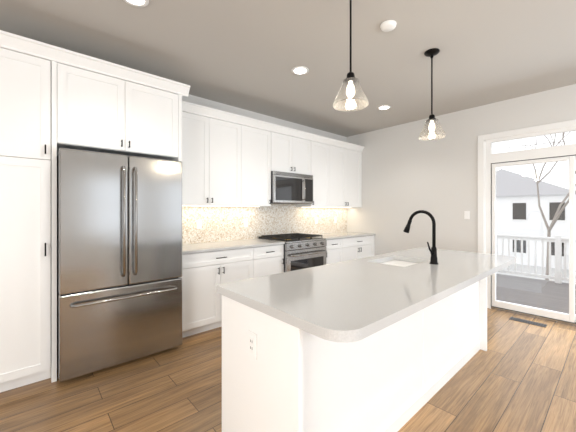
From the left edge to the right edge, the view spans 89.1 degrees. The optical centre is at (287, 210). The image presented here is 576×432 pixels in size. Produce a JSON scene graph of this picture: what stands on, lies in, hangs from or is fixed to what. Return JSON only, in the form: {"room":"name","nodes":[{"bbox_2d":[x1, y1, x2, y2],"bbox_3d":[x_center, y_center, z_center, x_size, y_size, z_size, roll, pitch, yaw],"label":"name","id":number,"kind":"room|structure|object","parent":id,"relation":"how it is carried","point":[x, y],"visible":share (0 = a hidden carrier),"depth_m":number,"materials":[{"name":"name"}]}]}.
{"room":"kitchen","nodes":[
{"label":"kitchen","id":0,"kind":"room"},
{"bbox_2d":[182,94,346,239],"bbox_3d":[-1.693,-0.065,3.296,7.700,2.770,0.100,0,0,-41],"label":"wall","id":1,"kind":"structure","parent":0,"point":[224,107],"depth_m":4.32,"materials":[{"name":"white paint"}]},
{"bbox_2d":[196,220,201,228],"bbox_3d":[-1.126,0.170,3.711,0.070,0.114,0.007,0,0,-41],"label":"outlet","id":2,"kind":"object","parent":1,"relation":"attached to","point":[198,224],"depth_m":3.71,"materials":[{"name":"white plastic"}]},
{"bbox_2d":[182,101,245,206],"bbox_3d":[-1.020,-0.629,3.590,0.942,1.128,0.348,0,0,-41],"label":"upper cabinet","id":3,"kind":"object","parent":1,"relation":"attached to","point":[229,159],"depth_m":3.47,"materials":[{"name":"white paint"}]},
{"bbox_2d":[244,219,247,226],"bbox_3d":[-0.601,0.170,4.175,0.070,0.114,0.007,0,0,-41],"label":"outlet","id":4,"kind":"object","parent":1,"relation":"attached to","point":[245,220],"depth_m":4.17,"materials":[{"name":"white plastic"}]},
{"bbox_2d":[246,117,277,206],"bbox_3d":[-0.529,-0.629,4.023,0.605,1.128,0.348,0,0,-41],"label":"upper cabinet","id":5,"kind":"object","parent":1,"relation":"attached to","point":[261,137],"depth_m":3.93,"materials":[{"name":"white paint"}]},
{"bbox_2d":[278,125,313,176],"bbox_3d":[-0.053,-0.874,4.445,0.790,0.638,0.348,0,0,-41],"label":"upper cabinet","id":6,"kind":"object","parent":1,"relation":"attached to","point":[295,147],"depth_m":4.34,"materials":[{"name":"white paint"}]},
{"bbox_2d":[271,171,312,203],"bbox_3d":[-0.020,-0.334,4.409,0.780,0.438,0.446,0,0,-41],"label":"over-the-range microwave","id":7,"kind":"object","parent":6,"relation":"attached to","point":[290,188],"visible":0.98,"depth_m":4.23,"materials":[{"name":"grey metal"}]},
{"bbox_2d":[296,134,333,207],"bbox_3d":[0.410,-0.629,4.854,0.565,1.128,0.348,0,0,-41],"label":"upper cabinet","id":8,"kind":"object","parent":1,"relation":"attached to","point":[323,179],"depth_m":4.78,"materials":[{"name":"white paint"}]},
{"bbox_2d":[334,141,361,207],"bbox_3d":[0.898,-0.629,5.286,0.978,1.128,0.348,0,0,-41],"label":"upper cabinet","id":9,"kind":"object","parent":1,"relation":"attached to","point":[347,157],"depth_m":5.19,"materials":[{"name":"white paint"}]},
{"bbox_2d":[0,308,575,431],"bbox_3d":[0.395,1.370,0.936,7.700,0.100,6.400,0,0,-41],"label":"floor","id":10,"kind":"structure","parent":0,"point":[517,376],"depth_m":2.12,"materials":[{"name":"brown wood"}]},
{"bbox_2d":[0,30,189,392],"bbox_3d":[-1.783,0.035,2.672,1.538,2.569,0.710,0,0,-41],"label":"tall cabinet","id":11,"kind":"object","parent":10,"relation":"on","point":[53,99],"visible":1,"depth_m":2.22,"materials":[{"name":"white paint"}]},
{"bbox_2d":[57,148,181,381],"bbox_3d":[-1.581,0.420,2.747,0.932,1.799,0.810,0,0,-41],"label":"refrigerator","id":12,"kind":"object","parent":10,"relation":"on","point":[119,258],"visible":1,"depth_m":2.42,"materials":[{"name":"grey metal"}]},
{"bbox_2d":[182,248,257,337],"bbox_3d":[-0.930,0.878,3.489,0.941,0.884,0.618,0,0,-41],"label":"base cabinet","id":13,"kind":"object","parent":10,"relation":"on","point":[201,271],"depth_m":3.16,"materials":[{"name":"white paint"}]},
{"bbox_2d":[182,240,284,255],"bbox_3d":[-0.763,0.420,3.620,1.365,0.030,0.643,0,0,-41],"label":"countertop","id":14,"kind":"structure","parent":13,"relation":"on","point":[211,245],"depth_m":3.51,"materials":[{"name":"white stone"}]},
{"bbox_2d":[258,244,283,276],"bbox_3d":[-0.463,0.878,3.902,0.544,0.884,0.618,0,0,-41],"label":"base cabinet","id":15,"kind":"object","parent":10,"relation":"on","point":[270,260],"depth_m":3.71,"materials":[{"name":"white paint"}]},
{"bbox_2d":[258,233,326,271],"bbox_3d":[0.086,0.839,4.288,0.782,0.962,0.731,0,0,-41],"label":"gas range","id":16,"kind":"object","parent":10,"relation":"on","point":[302,251],"visible":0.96,"depth_m":4.06,"materials":[{"name":"grey metal"}]},
{"bbox_2d":[326,240,345,264],"bbox_3d":[0.522,0.878,4.773,0.503,0.884,0.618,0,0,-41],"label":"base cabinet","id":17,"kind":"object","parent":10,"relation":"on","point":[336,249],"depth_m":4.56,"materials":[{"name":"white paint"}]},
{"bbox_2d":[221,278,486,431],"bbox_3d":[0.736,0.883,2.205,2.465,0.875,0.679,0,0,-41],"label":"kitchen island","id":18,"kind":"object","parent":10,"relation":"on","point":[393,342],"depth_m":1.50,"materials":[{"name":"white paint"}]},
{"bbox_2d":[216,247,515,349],"bbox_3d":[0.825,0.424,2.102,2.490,0.040,0.875,0,0,-41],"label":"island countertop","id":19,"kind":"structure","parent":18,"relation":"on","point":[343,304],"depth_m":1.51,"materials":[{"name":"white stone"}]},
{"bbox_2d":[388,258,411,265],"bbox_3d":[0.905,0.542,2.389,0.482,0.219,0.352,0,0,-41],"label":"sink","id":20,"kind":"object","parent":19,"relation":"in","point":[391,261],"depth_m":2.54,"materials":[{"name":"white ceramic"}]},
{"bbox_2d":[403,210,439,265],"bbox_3d":[1.033,0.198,2.311,0.103,0.412,0.275,0,0,-41],"label":"faucet","id":21,"kind":"object","parent":19,"relation":"on","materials":[{"name":"black metal"}]},
{"bbox_2d":[346,236,373,260],"bbox_3d":[0.988,0.878,5.185,0.978,0.884,0.618,0,0,-41],"label":"base cabinet","id":22,"kind":"object","parent":10,"relation":"on","point":[358,247],"depth_m":4.97,"materials":[{"name":"white paint"}]},
{"bbox_2d":[314,232,373,239],"bbox_3d":[0.852,0.420,5.049,1.362,0.030,0.643,0,0,-41],"label":"countertop","id":23,"kind":"structure","parent":22,"relation":"on","point":[328,235],"depth_m":5.05,"materials":[{"name":"white stone"}]},
{"bbox_2d":[509,317,546,326],"bbox_3d":[2.845,1.317,3.479,0.110,0.005,0.340,0,0,-41],"label":"floor vent","id":24,"kind":"object","parent":10,"relation":"in","point":[528,322],"visible":1,"depth_m":3.46,"materials":[{"name":"grey metal"}]},
{"bbox_2d":[0,0,575,136],"bbox_3d":[0.395,-1.500,0.936,7.700,0.100,6.400,0,0,-41],"label":"ceiling","id":25,"kind":"structure","parent":0,"point":[249,55],"depth_m":2.60,"materials":[{"name":"grey paint"}]},
{"bbox_2d":[123,0,148,6],"bbox_3d":[-1.043,-1.446,1.988,0.180,0.007,0.180,0,0,-41],"label":"recessed light","id":26,"kind":"object","parent":25,"relation":"in","point":[140,3],"visible":1,"depth_m":2.03,"materials":[{"name":"white paint"}]},
{"bbox_2d":[291,66,308,74],"bbox_3d":[0.125,-1.446,3.022,0.180,0.007,0.180,0,0,-41],"label":"recessed light","id":27,"kind":"object","parent":25,"relation":"in","point":[300,70],"visible":1,"depth_m":3.01,"materials":[{"name":"white paint"}]},
{"bbox_2d":[333,0,368,110],"bbox_3d":[0.398,-1.060,1.861,0.222,0.780,0.222,0,0,-41],"label":"pendant light","id":28,"kind":"object","parent":25,"relation":"hanging from","point":[350,90],"visible":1,"depth_m":1.85,"materials":[{"name":"clear glass"}]},
{"bbox_2d":[377,105,390,109],"bbox_3d":[1.346,-1.446,4.102,0.180,0.007,0.180,0,0,-41],"label":"recessed light","id":29,"kind":"object","parent":25,"relation":"in","point":[384,107],"visible":1,"depth_m":4.09,"materials":[{"name":"white paint"}]},
{"bbox_2d":[380,20,396,31],"bbox_3d":[0.781,-1.436,2.280,0.120,0.028,0.120,0,0,-41],"label":"smoke detector","id":30,"kind":"object","parent":25,"relation":"attached to","point":[387,25],"visible":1,"depth_m":2.26,"materials":[{"name":"white plastic"}]},
{"bbox_2d":[419,48,445,139],"bbox_3d":[1.312,-1.060,2.669,0.222,0.780,0.222,0,0,-41],"label":"pendant light","id":31,"kind":"object","parent":25,"relation":"hanging from","point":[431,54],"visible":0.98,"depth_m":2.66,"materials":[{"name":"clear glass"}]},
{"bbox_2d":[347,84,575,255],"bbox_3d":[3.240,-0.065,3.454,0.100,2.770,6.200,0,0,-41],"label":"wall","id":32,"kind":"structure","parent":0,"point":[406,172],"depth_m":4.49,"materials":[{"name":"white paint"}]},
{"bbox_2d":[464,211,469,218],"bbox_3d":[2.543,0.058,4.160,0.008,0.115,0.070,0,0,-41],"label":"switch plate","id":33,"kind":"object","parent":32,"relation":"attached to","point":[466,214],"visible":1,"depth_m":4.16,"materials":[{"name":"white plastic"}]},
{"bbox_2d":[478,119,575,253],"bbox_3d":[3.260,0.140,3.365,0.049,2.360,1.870,0,0,-41],"label":"door frame","id":34,"kind":"structure","parent":32,"relation":"attached to","point":[483,139],"depth_m":4.00,"materials":[{"name":"white paint"}]},
{"bbox_2d":[486,128,575,326],"bbox_3d":[3.307,0.183,3.406,0.115,2.273,1.694,0,0,-41],"label":"sliding glass door","id":35,"kind":"structure","parent":32,"relation":"in","point":[560,153],"depth_m":3.65,"materials":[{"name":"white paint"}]},
{"label":"outside","id":36,"kind":"structure","parent":0,"visible":0},
{"bbox_2d":[496,274,575,313],"bbox_3d":[4.989,1.565,4.334,3.615,0.120,5.600,0,0,-41],"label":"deck","id":37,"kind":"object","parent":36,"point":[547,302],"depth_m":5.41,"materials":[{"name":"grey wood"}]},
{"bbox_2d":[496,234,575,283],"bbox_3d":[6.246,1.010,5.446,0.100,0.989,5.500,0,0,-41],"label":"railing","id":38,"kind":"object","parent":37,"relation":"on","point":[559,239],"depth_m":6.29,"materials":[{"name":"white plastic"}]},
{"bbox_2d":[496,264,575,283],"bbox_3d":[28.691,4.570,23.434,64.300,0.100,70.000,0,0,-41],"label":"ground","id":39,"kind":"structure","parent":36,"point":[525,269],"depth_m":21.88,"materials":[{"name":"grey snow"}]},
{"bbox_2d":[496,169,575,269],"bbox_3d":[22.588,0.420,29.050,10.600,8.200,10.100,0,0,-41],"label":"house","id":40,"kind":"structure","parent":39,"relation":"on","point":[528,194],"depth_m":24.34,"materials":[{"name":"white"}]},
{"bbox_2d":[498,132,575,280],"bbox_3d":[13.836,-2.077,10.291,12.723,13.211,50.001,0,0,-41],"label":"trees","id":41,"kind":"object","parent":39,"relation":"on","point":[558,213],"depth_m":13.78,"materials":[{"name":"grey plant"}]}
]}

